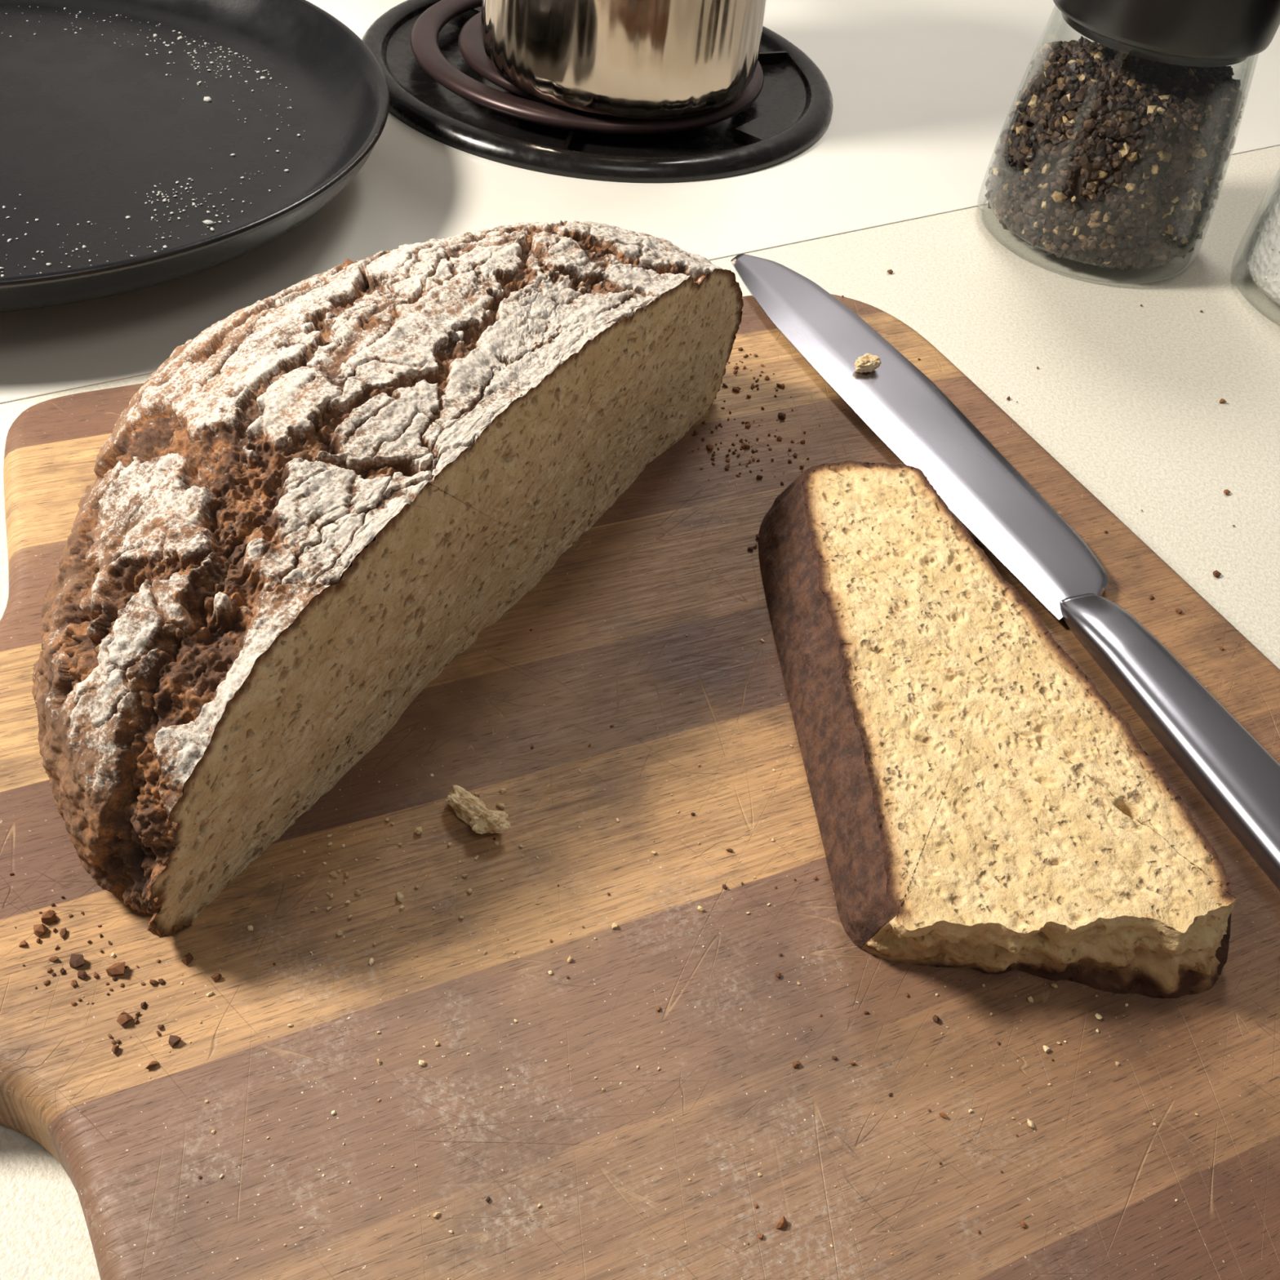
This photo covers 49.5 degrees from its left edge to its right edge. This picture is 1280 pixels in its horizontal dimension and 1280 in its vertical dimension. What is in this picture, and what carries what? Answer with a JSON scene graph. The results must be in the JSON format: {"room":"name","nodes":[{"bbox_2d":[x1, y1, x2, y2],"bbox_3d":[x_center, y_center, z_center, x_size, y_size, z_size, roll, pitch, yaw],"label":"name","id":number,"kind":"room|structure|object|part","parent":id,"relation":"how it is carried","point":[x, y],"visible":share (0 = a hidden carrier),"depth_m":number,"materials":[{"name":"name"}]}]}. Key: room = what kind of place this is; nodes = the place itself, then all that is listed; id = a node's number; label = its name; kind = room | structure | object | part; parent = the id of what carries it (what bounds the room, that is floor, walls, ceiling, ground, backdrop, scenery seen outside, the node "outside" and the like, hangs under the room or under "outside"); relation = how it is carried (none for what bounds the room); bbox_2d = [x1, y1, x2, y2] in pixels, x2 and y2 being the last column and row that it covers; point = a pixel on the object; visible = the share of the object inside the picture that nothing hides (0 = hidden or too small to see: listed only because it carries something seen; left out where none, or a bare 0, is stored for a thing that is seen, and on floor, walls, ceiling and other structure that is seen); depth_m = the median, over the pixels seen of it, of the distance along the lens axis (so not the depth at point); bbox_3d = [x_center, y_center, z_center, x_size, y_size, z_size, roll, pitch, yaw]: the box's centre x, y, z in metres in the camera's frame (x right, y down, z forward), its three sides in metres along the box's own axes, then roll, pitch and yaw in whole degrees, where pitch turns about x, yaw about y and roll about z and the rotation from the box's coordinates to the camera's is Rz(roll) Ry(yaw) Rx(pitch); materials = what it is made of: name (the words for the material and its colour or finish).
{"room":"kitchen","nodes":[
{"label":"kitchen","id":0,"kind":"room"},
{"bbox_2d":[0,145,1279,1279],"bbox_3d":[0.011,-0.072,0.421,1.430,0.026,1.105,8,43,0],"label":"countertop","id":1,"kind":"structure","parent":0,"point":[1125,395],"depth_m":0.43,"materials":[{"name":"stone"}]},
{"bbox_2d":[0,0,1279,403],"bbox_3d":[0.047,-0.137,0.476,1.222,0.001,0.928,8,43,0],"label":"stovetop","id":2,"kind":"object","parent":1,"relation":"in","point":[923,92],"visible":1,"depth_m":0.50,"materials":[{"name":"white ceramic"}]},
{"bbox_2d":[0,0,389,312],"bbox_3d":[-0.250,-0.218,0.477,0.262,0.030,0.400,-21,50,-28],"label":"plate","id":3,"kind":"object","parent":2,"relation":"on","point":[144,144],"visible":1,"depth_m":0.46,"materials":[{"name":"black ceramic"}]},
{"bbox_2d":[361,0,833,183],"bbox_3d":[-0.016,-0.234,0.561,0.192,0.011,0.192,8,43,0],"label":"burner","id":4,"kind":"object","parent":2,"relation":"on","point":[443,85],"visible":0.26,"depth_m":0.52,"materials":[{"name":"black metal"}]},
{"bbox_2d":[480,0,766,119],"bbox_3d":[-0.031,-0.307,0.516,0.108,0.153,0.206,-26,53,-31],"label":"steel pot","id":5,"kind":"object","parent":4,"relation":"on","point":[637,60],"visible":1,"depth_m":0.49,"materials":[{"name":"silver metal"}]},
{"bbox_2d":[0,293,1279,1279],"bbox_3d":[-0.038,0.038,0.263,0.382,0.020,0.312,-14,47,-22],"label":"cutting board","id":6,"kind":"object","parent":1,"relation":"on","point":[1095,1185],"visible":0.58,"depth_m":0.23,"materials":[{"name":"brown wood"}]},
{"bbox_2d":[31,219,743,937],"bbox_3d":[-0.046,-0.034,0.281,0.129,0.059,0.201,8,43,0],"label":"bread loaf","id":7,"kind":"object","parent":6,"relation":"on","point":[239,484],"visible":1,"depth_m":0.25,"materials":[{"name":"brown food"}]},
{"bbox_2d":[9,295,1252,1279],"bbox_3d":[0.015,0.003,0.292,0.231,0.006,0.330,8,43,0],"label":"crumbs","id":8,"kind":"object","parent":6,"relation":"on","point":[468,807],"visible":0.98,"depth_m":0.24,"materials":[{"name":"brown food"}]},
{"bbox_2d":[758,460,1236,998],"bbox_3d":[0.066,0.009,0.284,0.069,0.018,0.138,1,44,-8],"label":"bread slice","id":9,"kind":"object","parent":6,"relation":"on","point":[953,753],"visible":1,"depth_m":0.26,"materials":[{"name":"beige food"}]},
{"bbox_2d":[730,253,1279,891],"bbox_3d":[0.097,-0.016,0.321,0.030,0.009,0.314,-12,47,-21],"label":"table knife","id":10,"kind":"object","parent":6,"relation":"on","point":[1238,778],"visible":1,"depth_m":0.33,"materials":[{"name":"silver metal"}]},
{"bbox_3d":[0.070,-0.062,0.369,0.029,0.003,0.169,-14,47,-22],"label":"blade","id":11,"kind":"part","parent":10,"relation":"part of","materials":[{"name":"silver metal"}]},
{"bbox_3d":[0.127,0.039,0.267,0.021,0.009,0.149,-11,46,-19],"label":"handle","id":12,"kind":"part","parent":10,"relation":"part of","materials":[{"name":"silver metal"}]},
{"bbox_2d":[887,269,1235,577],"bbox_3d":[0.131,-0.067,0.415,0.202,0.002,0.158,8,43,0],"label":"crumbs","id":13,"kind":"object","parent":1,"relation":"on","point":[1215,573],"visible":0.94,"depth_m":0.39,"materials":[{"name":"brown food"}]},
{"bbox_2d":[977,0,1279,284],"bbox_3d":[0.169,-0.196,0.463,0.081,0.130,0.081,-24,52,-30],"label":"pepper grinder","id":14,"kind":"object","parent":1,"relation":"on","point":[1112,151],"visible":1,"depth_m":0.46,"materials":[{"name":"clear glass"}]},
{"bbox_2d":[1231,167,1279,321],"bbox_3d":[0.255,-0.166,0.445,0.081,0.130,0.081,-24,52,-30],"label":"salt grinder","id":15,"kind":"object","parent":1,"relation":"on","point":[1263,250],"visible":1,"depth_m":0.47,"materials":[{"name":"clear glass"}]}
]}

